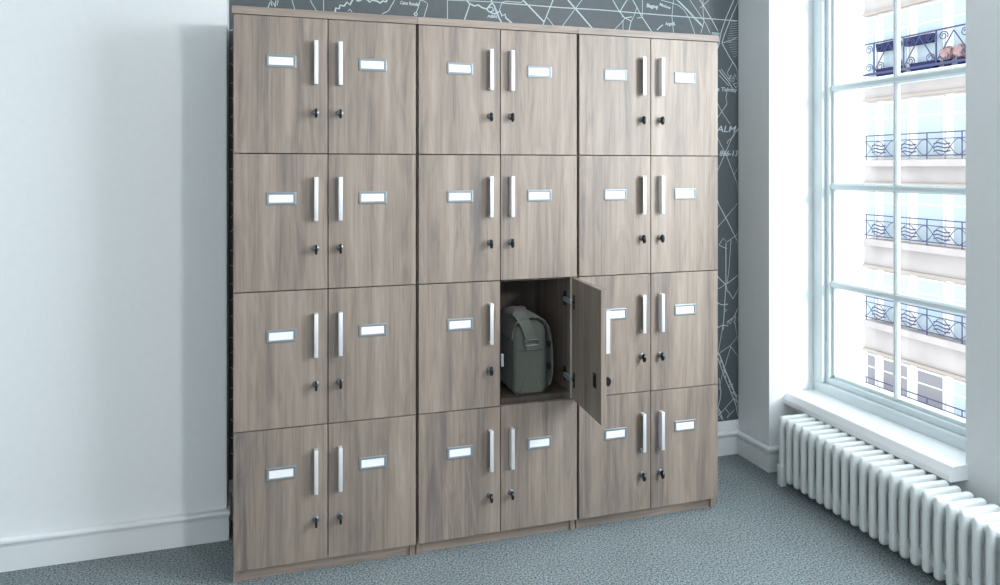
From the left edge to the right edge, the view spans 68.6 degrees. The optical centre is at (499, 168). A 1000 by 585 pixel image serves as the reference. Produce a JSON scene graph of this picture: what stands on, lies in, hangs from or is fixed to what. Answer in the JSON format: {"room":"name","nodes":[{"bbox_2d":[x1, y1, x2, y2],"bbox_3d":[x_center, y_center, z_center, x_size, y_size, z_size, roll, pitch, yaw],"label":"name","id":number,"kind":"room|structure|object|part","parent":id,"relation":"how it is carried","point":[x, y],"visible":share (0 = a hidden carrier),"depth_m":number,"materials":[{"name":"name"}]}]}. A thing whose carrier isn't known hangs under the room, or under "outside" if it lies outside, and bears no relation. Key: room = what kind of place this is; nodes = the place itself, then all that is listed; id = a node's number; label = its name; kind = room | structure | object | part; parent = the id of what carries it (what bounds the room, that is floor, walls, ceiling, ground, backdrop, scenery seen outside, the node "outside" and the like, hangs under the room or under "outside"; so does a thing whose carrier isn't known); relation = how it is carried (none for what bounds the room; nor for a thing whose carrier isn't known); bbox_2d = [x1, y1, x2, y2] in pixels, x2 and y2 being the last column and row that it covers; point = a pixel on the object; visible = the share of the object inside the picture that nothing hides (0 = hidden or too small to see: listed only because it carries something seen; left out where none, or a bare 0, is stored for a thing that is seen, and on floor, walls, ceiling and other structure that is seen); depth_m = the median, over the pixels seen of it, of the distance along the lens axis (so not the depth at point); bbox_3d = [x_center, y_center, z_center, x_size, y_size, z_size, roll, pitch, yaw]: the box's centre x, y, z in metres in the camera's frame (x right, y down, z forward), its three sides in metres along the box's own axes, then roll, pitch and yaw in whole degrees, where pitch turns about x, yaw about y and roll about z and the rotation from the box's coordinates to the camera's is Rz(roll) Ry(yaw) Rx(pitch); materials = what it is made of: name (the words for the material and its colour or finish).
{"room":"locker room","nodes":[
{"label":"locker room","id":0,"kind":"room"},
{"bbox_2d":[0,0,228,537],"bbox_3d":[-2.296,-0.052,2.302,2.715,2.700,0.284,0,0,-17],"label":"wall","id":1,"kind":"structure","parent":0,"point":[114,114],"depth_m":2.46,"materials":[{"name":"white paint"}]},
{"bbox_2d":[0,492,231,572],"bbox_3d":[-2.193,1.243,2.242,2.576,0.109,0.160,0,0,-17],"label":"baseboard","id":2,"kind":"structure","parent":1,"relation":"attached to","point":[27,551],"depth_m":2.45,"materials":[{"name":"white wood"}]},
{"bbox_2d":[0,454,945,584],"bbox_3d":[-0.271,1.347,0.321,5.500,0.100,5.550,0,0,-17],"label":"floor","id":3,"kind":"structure","parent":0,"point":[758,531],"depth_m":2.44,"materials":[{"name":"carpet"}]},
{"bbox_2d":[232,5,416,582],"bbox_3d":[-0.608,0.397,2.531,0.580,1.802,0.430,0,0,-17],"label":"locker","id":4,"kind":"object","parent":3,"relation":"on","point":[324,102],"visible":1,"depth_m":2.35,"materials":[{"name":"beige wood"}]},
{"bbox_3d":[-0.882,0.409,2.473,0.018,1.776,0.374,0,0,-17],"label":"panel","id":5,"kind":"part","parent":4,"relation":"part of","materials":[{"name":"beige wood"}]},
{"bbox_3d":[-0.692,1.038,2.320,0.284,0.430,0.018,0,0,-17],"label":"door","id":6,"kind":"part","parent":4,"relation":"part of","materials":[{"name":"beige wood"}]},
{"bbox_3d":[-0.692,0.604,2.320,0.284,0.430,0.018,0,0,-17],"label":"door","id":7,"kind":"part","parent":4,"relation":"part of","materials":[{"name":"beige wood"}]},
{"bbox_3d":[-0.692,0.171,2.320,0.284,0.430,0.018,0,0,-17],"label":"door","id":8,"kind":"part","parent":4,"relation":"part of","materials":[{"name":"beige wood"}]},
{"bbox_3d":[-0.692,-0.263,2.320,0.284,0.430,0.018,0,0,-17],"label":"door","id":9,"kind":"part","parent":4,"relation":"part of","materials":[{"name":"beige wood"}]},
{"bbox_2d":[239,153,324,153],"bbox_3d":[-0.748,-0.051,2.510,0.261,0.025,0.362,0,0,-17],"label":"shelf","id":10,"kind":"object","parent":4,"relation":"attached to","point":[239,153],"depth_m":2.34,"materials":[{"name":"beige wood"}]},
{"bbox_3d":[-0.585,0.964,2.331,0.012,0.139,0.025,0,0,-17],"label":"handle","id":11,"kind":"part","parent":4,"relation":"part of","materials":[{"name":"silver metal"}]},
{"bbox_3d":[-0.585,0.531,2.331,0.012,0.139,0.025,0,0,-17],"label":"handle","id":12,"kind":"part","parent":4,"relation":"part of","materials":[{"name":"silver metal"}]},
{"bbox_3d":[-0.585,0.097,2.331,0.012,0.139,0.025,0,0,-17],"label":"handle","id":13,"kind":"part","parent":4,"relation":"part of","materials":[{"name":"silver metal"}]},
{"bbox_3d":[-0.585,-0.336,2.331,0.012,0.139,0.025,0,0,-17],"label":"handle","id":14,"kind":"part","parent":4,"relation":"part of","materials":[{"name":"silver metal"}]},
{"bbox_3d":[-0.612,-0.492,2.544,0.580,0.024,0.403,0,0,-17],"label":"panel","id":15,"kind":"part","parent":4,"relation":"part of","materials":[{"name":"beige wood"}]},
{"bbox_3d":[-0.513,0.964,2.353,0.012,0.139,0.025,0,0,-17],"label":"handle","id":16,"kind":"part","parent":4,"relation":"part of","materials":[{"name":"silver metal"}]},
{"bbox_3d":[-0.513,0.531,2.353,0.012,0.139,0.025,0,0,-17],"label":"handle","id":17,"kind":"part","parent":4,"relation":"part of","materials":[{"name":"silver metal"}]},
{"bbox_3d":[-0.513,0.097,2.353,0.012,0.139,0.025,0,0,-17],"label":"handle","id":18,"kind":"part","parent":4,"relation":"part of","materials":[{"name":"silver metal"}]},
{"bbox_3d":[-0.513,-0.336,2.353,0.012,0.139,0.025,0,0,-17],"label":"handle","id":19,"kind":"part","parent":4,"relation":"part of","materials":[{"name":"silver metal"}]},
{"bbox_3d":[-0.418,1.038,2.406,0.284,0.430,0.018,0,0,-17],"label":"door","id":20,"kind":"part","parent":4,"relation":"part of","materials":[{"name":"beige wood"}]},
{"bbox_3d":[-0.418,0.604,2.406,0.284,0.430,0.018,0,0,-17],"label":"door","id":21,"kind":"part","parent":4,"relation":"part of","materials":[{"name":"beige wood"}]},
{"bbox_3d":[-0.418,0.171,2.406,0.284,0.430,0.018,0,0,-17],"label":"door","id":22,"kind":"part","parent":4,"relation":"part of","materials":[{"name":"beige wood"}]},
{"bbox_3d":[-0.418,-0.263,2.406,0.284,0.430,0.018,0,0,-17],"label":"door","id":23,"kind":"part","parent":4,"relation":"part of","materials":[{"name":"beige wood"}]},
{"bbox_2d":[348,154,409,154],"bbox_3d":[-0.481,-0.051,2.594,0.261,0.025,0.362,0,0,-17],"label":"shelf","id":24,"kind":"object","parent":4,"relation":"attached to","point":[348,154],"depth_m":2.43,"materials":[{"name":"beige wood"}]},
{"bbox_3d":[-0.349,0.409,2.639,0.018,1.776,0.374,0,0,-17],"label":"panel","id":25,"kind":"part","parent":4,"relation":"part of","materials":[{"name":"beige wood"}]},
{"bbox_2d":[415,17,610,553],"bbox_3d":[-0.012,0.397,2.584,0.588,1.802,0.683,0,0,-17],"label":"locker","id":26,"kind":"object","parent":3,"relation":"on","point":[496,102],"visible":0.98,"depth_m":2.52,"materials":[{"name":"beige wood"}]},
{"bbox_3d":[-0.328,0.409,2.646,0.018,1.776,0.374,0,0,-17],"label":"panel","id":27,"kind":"part","parent":26,"relation":"part of","materials":[{"name":"beige wood"}]},
{"bbox_2d":[422,154,495,154],"bbox_3d":[-0.194,-0.051,2.683,0.261,0.025,0.362,0,0,-17],"label":"shelf","id":28,"kind":"object","parent":26,"relation":"attached to","point":[422,154],"depth_m":2.51,"materials":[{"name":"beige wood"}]},
{"bbox_3d":[-0.138,1.038,2.493,0.284,0.430,0.018,0,0,-17],"label":"door","id":29,"kind":"part","parent":26,"relation":"part of","materials":[{"name":"beige wood"}]},
{"bbox_3d":[-0.138,0.604,2.493,0.284,0.430,0.018,0,0,-17],"label":"door","id":30,"kind":"part","parent":26,"relation":"part of","materials":[{"name":"beige wood"}]},
{"bbox_3d":[-0.138,0.171,2.493,0.284,0.430,0.018,0,0,-17],"label":"door","id":31,"kind":"part","parent":26,"relation":"part of","materials":[{"name":"beige wood"}]},
{"bbox_3d":[-0.138,-0.263,2.493,0.284,0.430,0.018,0,0,-17],"label":"door","id":32,"kind":"part","parent":26,"relation":"part of","materials":[{"name":"beige wood"}]},
{"bbox_3d":[-0.031,0.964,2.504,0.012,0.139,0.025,0,0,-17],"label":"handle","id":33,"kind":"part","parent":26,"relation":"part of","materials":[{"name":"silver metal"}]},
{"bbox_3d":[-0.031,0.531,2.504,0.012,0.139,0.025,0,0,-17],"label":"handle","id":34,"kind":"part","parent":26,"relation":"part of","materials":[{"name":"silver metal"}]},
{"bbox_3d":[-0.031,0.097,2.504,0.012,0.139,0.025,0,0,-17],"label":"handle","id":35,"kind":"part","parent":26,"relation":"part of","materials":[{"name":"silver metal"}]},
{"bbox_3d":[-0.031,-0.336,2.504,0.012,0.139,0.025,0,0,-17],"label":"handle","id":36,"kind":"part","parent":26,"relation":"part of","materials":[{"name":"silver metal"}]},
{"bbox_3d":[-0.058,-0.492,2.717,0.580,0.024,0.403,0,0,-17],"label":"panel","id":37,"kind":"part","parent":26,"relation":"part of","materials":[{"name":"beige wood"}]},
{"bbox_3d":[0.007,0.668,2.554,0.010,0.044,0.007,0,0,-17],"label":"strike plate","id":38,"kind":"part","parent":26,"relation":"part of","materials":[{"name":"silver metal"}]},
{"bbox_3d":[0.042,0.964,2.526,0.012,0.139,0.025,0,0,-17],"label":"handle","id":39,"kind":"part","parent":26,"relation":"part of","materials":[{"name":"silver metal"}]},
{"bbox_3d":[0.042,0.097,2.526,0.012,0.139,0.025,0,0,-17],"label":"handle","id":40,"kind":"part","parent":26,"relation":"part of","materials":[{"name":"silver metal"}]},
{"bbox_3d":[0.042,-0.336,2.526,0.012,0.139,0.025,0,0,-17],"label":"handle","id":41,"kind":"part","parent":26,"relation":"part of","materials":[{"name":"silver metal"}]},
{"bbox_3d":[-0.116,0.399,2.902,0.540,1.756,0.010,0,0,-17],"label":"panel","id":42,"kind":"part","parent":26,"relation":"part of","materials":[{"name":"beige wood"}]},
{"bbox_2d":[500,305,552,394],"bbox_3d":[0.085,0.661,2.703,0.166,0.287,0.232,0,0,-17],"label":"bag","id":43,"kind":"object","parent":26,"relation":"on","point":[526,346],"visible":0.98,"depth_m":2.61,"materials":[{"name":"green fabric"}]},
{"bbox_2d":[500,379,569,404],"bbox_3d":[0.073,0.816,2.767,0.261,0.025,0.362,0,0,-17],"label":"shelf","id":44,"kind":"object","parent":26,"relation":"attached to","point":[557,389],"depth_m":2.61,"materials":[{"name":"beige wood"}]},
{"bbox_2d":[500,277,569,281],"bbox_3d":[0.073,0.382,2.767,0.261,0.025,0.362,0,0,-17],"label":"shelf","id":45,"kind":"object","parent":26,"relation":"attached to","point":[567,279],"depth_m":2.60,"materials":[{"name":"beige wood"}]},
{"bbox_3d":[0.136,1.038,2.579,0.284,0.430,0.018,0,0,-17],"label":"door","id":46,"kind":"part","parent":26,"relation":"part of","materials":[{"name":"beige wood"}]},
{"bbox_3d":[0.136,0.171,2.579,0.284,0.430,0.018,0,0,-17],"label":"door","id":47,"kind":"part","parent":26,"relation":"part of","materials":[{"name":"beige wood"}]},
{"bbox_3d":[0.136,-0.263,2.579,0.284,0.430,0.018,0,0,-17],"label":"door","id":48,"kind":"part","parent":26,"relation":"part of","materials":[{"name":"beige wood"}]},
{"bbox_2d":[529,155,569,155],"bbox_3d":[0.073,-0.051,2.767,0.261,0.025,0.362,0,0,-17],"label":"shelf","id":49,"kind":"object","parent":26,"relation":"attached to","point":[529,155],"depth_m":2.61,"materials":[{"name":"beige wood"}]},
{"bbox_3d":[0.205,0.409,2.812,0.018,1.776,0.374,0,0,-17],"label":"panel","id":50,"kind":"part","parent":26,"relation":"part of","materials":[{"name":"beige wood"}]},
{"bbox_3d":[0.242,0.473,2.631,0.010,0.017,0.078,0,0,-17],"label":"hinge arm","id":51,"kind":"part","parent":26,"relation":"part of","materials":[{"name":"silver metal"}]},
{"bbox_3d":[0.242,0.747,2.631,0.010,0.017,0.078,0,0,-17],"label":"hinge arm","id":52,"kind":"part","parent":26,"relation":"part of","materials":[{"name":"silver metal"}]},
{"bbox_3d":[0.298,0.604,2.472,0.018,0.430,0.284,0,0,-13],"label":"door","id":53,"kind":"part","parent":26,"relation":"part of","materials":[{"name":"beige wood"}]},
{"bbox_3d":[0.343,0.531,2.375,0.025,0.139,0.012,0,0,-13],"label":"handle","id":54,"kind":"part","parent":26,"relation":"part of","materials":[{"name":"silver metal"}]},
{"bbox_2d":[575,27,718,528],"bbox_3d":[0.500,0.397,2.877,0.580,1.802,0.430,0,0,-17],"label":"locker","id":55,"kind":"object","parent":3,"relation":"on","point":[647,101],"visible":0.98,"depth_m":2.71,"materials":[{"name":"beige wood"}]},
{"bbox_3d":[0.226,0.409,2.818,0.018,1.776,0.374,0,0,-17],"label":"panel","id":56,"kind":"part","parent":55,"relation":"part of","materials":[{"name":"beige wood"}]},
{"bbox_2d":[581,155,644,155],"bbox_3d":[0.361,-0.051,2.856,0.261,0.025,0.362,0,0,-17],"label":"shelf","id":57,"kind":"object","parent":55,"relation":"attached to","point":[581,155],"depth_m":2.68,"materials":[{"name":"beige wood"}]},
{"bbox_3d":[0.416,1.038,2.666,0.284,0.430,0.018,0,0,-17],"label":"door","id":58,"kind":"part","parent":55,"relation":"part of","materials":[{"name":"beige wood"}]},
{"bbox_3d":[0.416,0.604,2.666,0.284,0.430,0.018,0,0,-17],"label":"door","id":59,"kind":"part","parent":55,"relation":"part of","materials":[{"name":"beige wood"}]},
{"bbox_3d":[0.416,0.171,2.666,0.284,0.430,0.018,0,0,-17],"label":"door","id":60,"kind":"part","parent":55,"relation":"part of","materials":[{"name":"beige wood"}]},
{"bbox_3d":[0.416,-0.263,2.666,0.284,0.430,0.018,0,0,-17],"label":"door","id":61,"kind":"part","parent":55,"relation":"part of","materials":[{"name":"beige wood"}]},
{"bbox_3d":[0.523,0.964,2.677,0.012,0.139,0.025,0,0,-17],"label":"handle","id":62,"kind":"part","parent":55,"relation":"part of","materials":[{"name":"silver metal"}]},
{"bbox_3d":[0.523,0.531,2.677,0.012,0.139,0.025,0,0,-17],"label":"handle","id":63,"kind":"part","parent":55,"relation":"part of","materials":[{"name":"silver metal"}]},
{"bbox_3d":[0.523,0.097,2.677,0.012,0.139,0.025,0,0,-17],"label":"handle","id":64,"kind":"part","parent":55,"relation":"part of","materials":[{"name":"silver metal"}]},
{"bbox_3d":[0.523,-0.336,2.677,0.012,0.139,0.025,0,0,-17],"label":"handle","id":65,"kind":"part","parent":55,"relation":"part of","materials":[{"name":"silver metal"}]},
{"bbox_3d":[0.496,-0.492,2.890,0.580,0.024,0.403,0,0,-17],"label":"panel","id":66,"kind":"part","parent":55,"relation":"part of","materials":[{"name":"beige wood"}]},
{"bbox_3d":[0.596,0.964,2.699,0.012,0.139,0.025,0,0,-17],"label":"handle","id":67,"kind":"part","parent":55,"relation":"part of","materials":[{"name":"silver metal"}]},
{"bbox_3d":[0.596,0.531,2.699,0.012,0.139,0.025,0,0,-17],"label":"handle","id":68,"kind":"part","parent":55,"relation":"part of","materials":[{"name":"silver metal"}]},
{"bbox_3d":[0.596,0.097,2.699,0.012,0.139,0.025,0,0,-17],"label":"handle","id":69,"kind":"part","parent":55,"relation":"part of","materials":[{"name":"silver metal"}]},
{"bbox_3d":[0.596,-0.336,2.699,0.012,0.139,0.025,0,0,-17],"label":"handle","id":70,"kind":"part","parent":55,"relation":"part of","materials":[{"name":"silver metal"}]},
{"bbox_3d":[0.690,0.604,2.752,0.284,0.430,0.018,0,0,-17],"label":"door","id":71,"kind":"part","parent":55,"relation":"part of","materials":[{"name":"beige wood"}]},
{"bbox_3d":[0.690,1.038,2.752,0.284,0.430,0.018,0,0,-17],"label":"door","id":72,"kind":"part","parent":55,"relation":"part of","materials":[{"name":"beige wood"}]},
{"bbox_3d":[0.690,0.171,2.752,0.284,0.430,0.018,0,0,-17],"label":"door","id":73,"kind":"part","parent":55,"relation":"part of","materials":[{"name":"beige wood"}]},
{"bbox_3d":[0.690,-0.263,2.752,0.284,0.430,0.018,0,0,-17],"label":"door","id":74,"kind":"part","parent":55,"relation":"part of","materials":[{"name":"beige wood"}]},
{"bbox_3d":[0.759,0.409,2.985,0.018,1.776,0.374,0,0,-17],"label":"panel","id":75,"kind":"part","parent":55,"relation":"part of","materials":[{"name":"beige wood"}]},
{"bbox_2d":[777,414,999,584],"bbox_3d":[1.353,1.156,2.496,0.145,0.283,1.102,0,0,-15],"label":"radiator","id":76,"kind":"object","parent":3,"relation":"on","point":[954,535],"visible":1,"depth_m":2.44,"materials":[{"name":"white metal"}]},
{"bbox_2d":[229,0,738,519],"bbox_3d":[-0.014,-0.052,3.083,2.307,2.700,0.151,0,0,-17],"label":"wall","id":77,"kind":"structure","parent":0,"point":[719,18],"depth_m":3.22,"materials":[{"name":"grey paper"}]},
{"bbox_2d":[572,295,574,309],"bbox_3d":[0.259,0.473,2.586,0.006,0.052,0.015,0,0,-13],"label":"hinge","id":78,"kind":"object","parent":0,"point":[573,296],"depth_m":2.58,"materials":[{"name":"silver metal"}]},
{"bbox_2d":[572,373,574,387],"bbox_3d":[0.259,0.747,2.586,0.006,0.052,0.015,0,0,-13],"label":"hinge","id":79,"kind":"object","parent":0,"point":[573,374],"depth_m":2.58,"materials":[{"name":"silver metal"}]},
{"bbox_2d":[738,0,857,445],"bbox_3d":[1.323,-0.052,3.388,0.468,2.700,0.367,0,0,-17],"label":"wall","id":80,"kind":"structure","parent":0,"point":[775,37],"depth_m":3.20,"materials":[{"name":"white paint"}]},
{"bbox_2d":[795,0,999,507],"bbox_3d":[2.163,-0.052,0.920,0.335,2.700,4.844,0,0,-17],"label":"wall","id":81,"kind":"structure","parent":0,"point":[982,16],"depth_m":2.34,"materials":[{"name":"white paint"}]},
{"bbox_2d":[232,429,897,521],"bbox_3d":[0.869,1.243,0.630,2.308,0.109,5.061,0,0,-17],"label":"baseboard","id":82,"kind":"structure","parent":81,"relation":"attached to","point":[730,442],"depth_m":3.23,"materials":[{"name":"white"}]},
{"bbox_2d":[784,389,967,482],"bbox_3d":[1.423,0.992,2.793,0.192,0.049,0.828,0,0,-17],"label":"window sill","id":83,"kind":"structure","parent":81,"relation":"attached to","point":[943,460],"depth_m":2.69,"materials":[{"name":"white paint"}]},
{"bbox_2d":[813,0,965,450],"bbox_3d":[1.536,-0.122,2.833,0.092,2.200,0.819,0,0,-17],"label":"window","id":84,"kind":"structure","parent":81,"relation":"in","point":[948,428],"depth_m":3.13,"materials":[{"name":"white paint"}]},
{"label":"outside","id":85,"kind":"structure","parent":0,"visible":0},
{"bbox_2d":[862,0,965,418],"bbox_3d":[18.102,2.547,21.337,6.500,21.500,13.593,0,0,-17],"label":"apartment building","id":86,"kind":"structure","parent":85,"point":[932,112],"depth_m":24.65,"materials":[{"name":"stone"}]},
{"bbox_2d":[875,40,900,51],"bbox_3d":[13.627,-4.282,25.740,0.220,0.280,0.900,0,0,-17],"label":"flower box","id":87,"kind":"object","parent":86,"relation":"attached to","point":[888,48],"visible":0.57,"depth_m":25.75,"materials":[{"name":"blue metal"}]},
{"bbox_2d":[876,65,905,76],"bbox_3d":[13.657,-3.388,25.645,0.220,0.280,1.100,0,0,-17],"label":"flower box","id":88,"kind":"object","parent":86,"relation":"on","point":[901,66],"visible":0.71,"depth_m":25.66,"materials":[{"name":"blue metal"}]},
{"bbox_3d":[15.366,-5.612,20.605,0.160,0.120,13.360,0,0,-17],"label":"moulding","id":89,"kind":"part","parent":86,"relation":"part of","materials":[{"name":"brown"}]},
{"bbox_3d":[15.366,6.622,20.605,0.160,0.120,13.360,0,0,-17],"label":"moulding","id":90,"kind":"part","parent":86,"relation":"part of","materials":[{"name":"brown"}]},
{"bbox_3d":[15.366,3.562,20.605,0.160,0.120,13.360,0,0,-17],"label":"moulding","id":91,"kind":"part","parent":86,"relation":"part of","materials":[{"name":"brown"}]},
{"bbox_3d":[15.366,0.557,20.605,0.160,0.120,13.360,0,0,-17],"label":"moulding","id":92,"kind":"part","parent":86,"relation":"part of","materials":[{"name":"brown"}]},
{"bbox_3d":[15.366,-2.482,20.605,0.160,0.120,13.360,0,0,-17],"label":"moulding","id":93,"kind":"part","parent":86,"relation":"part of","materials":[{"name":"brown"}]},
{"bbox_3d":[15.152,7.959,20.381,0.042,0.877,13.060,0,0,-17],"label":"balcony railing","id":94,"kind":"part","parent":86,"relation":"part of","materials":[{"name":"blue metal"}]},
{"bbox_3d":[15.152,5.037,20.381,0.042,0.877,13.060,0,0,-17],"label":"balcony railing","id":95,"kind":"part","parent":86,"relation":"part of","materials":[{"name":"blue metal"}]},
{"bbox_3d":[15.152,2.095,20.381,0.042,0.877,13.060,0,0,-17],"label":"balcony railing","id":96,"kind":"part","parent":86,"relation":"part of","materials":[{"name":"blue metal"}]},
{"bbox_3d":[15.152,-0.741,20.381,0.042,0.877,13.060,0,0,-17],"label":"balcony railing","id":97,"kind":"part","parent":86,"relation":"part of","materials":[{"name":"blue metal"}]},
{"bbox_3d":[15.187,-3.908,20.270,0.100,1.168,13.293,0,0,-17],"label":"balcony railing","id":98,"kind":"part","parent":86,"relation":"part of","materials":[{"name":"blue metal"}]},
{"bbox_2d":[905,33,934,46],"bbox_3d":[14.014,-4.282,24.500,0.220,0.280,1.100,0,0,-17],"label":"flower box","id":99,"kind":"object","parent":86,"relation":"attached to","point":[923,37],"visible":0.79,"depth_m":24.34,"materials":[{"name":"blue metal"}]},
{"bbox_2d":[909,60,939,71],"bbox_3d":[14.074,-3.388,24.308,0.220,0.280,1.000,0,0,-17],"label":"flower box","id":100,"kind":"object","parent":86,"relation":"on","point":[932,61],"visible":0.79,"depth_m":24.21,"materials":[{"name":"blue metal"}]},
{"bbox_2d":[939,46,954,66],"bbox_3d":[14.349,-3.584,23.486,0.468,0.674,0.464,0,0,-17],"label":"flowering plant","id":101,"kind":"object","parent":86,"relation":"on","point":[948,49],"visible":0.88,"depth_m":23.39,"materials":[{"name":"pink plant"}]},
{"bbox_2d":[953,43,965,63],"bbox_3d":[14.502,-3.583,23.027,0.456,0.672,0.460,0,0,-17],"label":"flowering plant","id":102,"kind":"object","parent":86,"relation":"on","point":[957,49],"visible":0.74,"depth_m":22.93,"materials":[{"name":"pink plant"}]}
]}

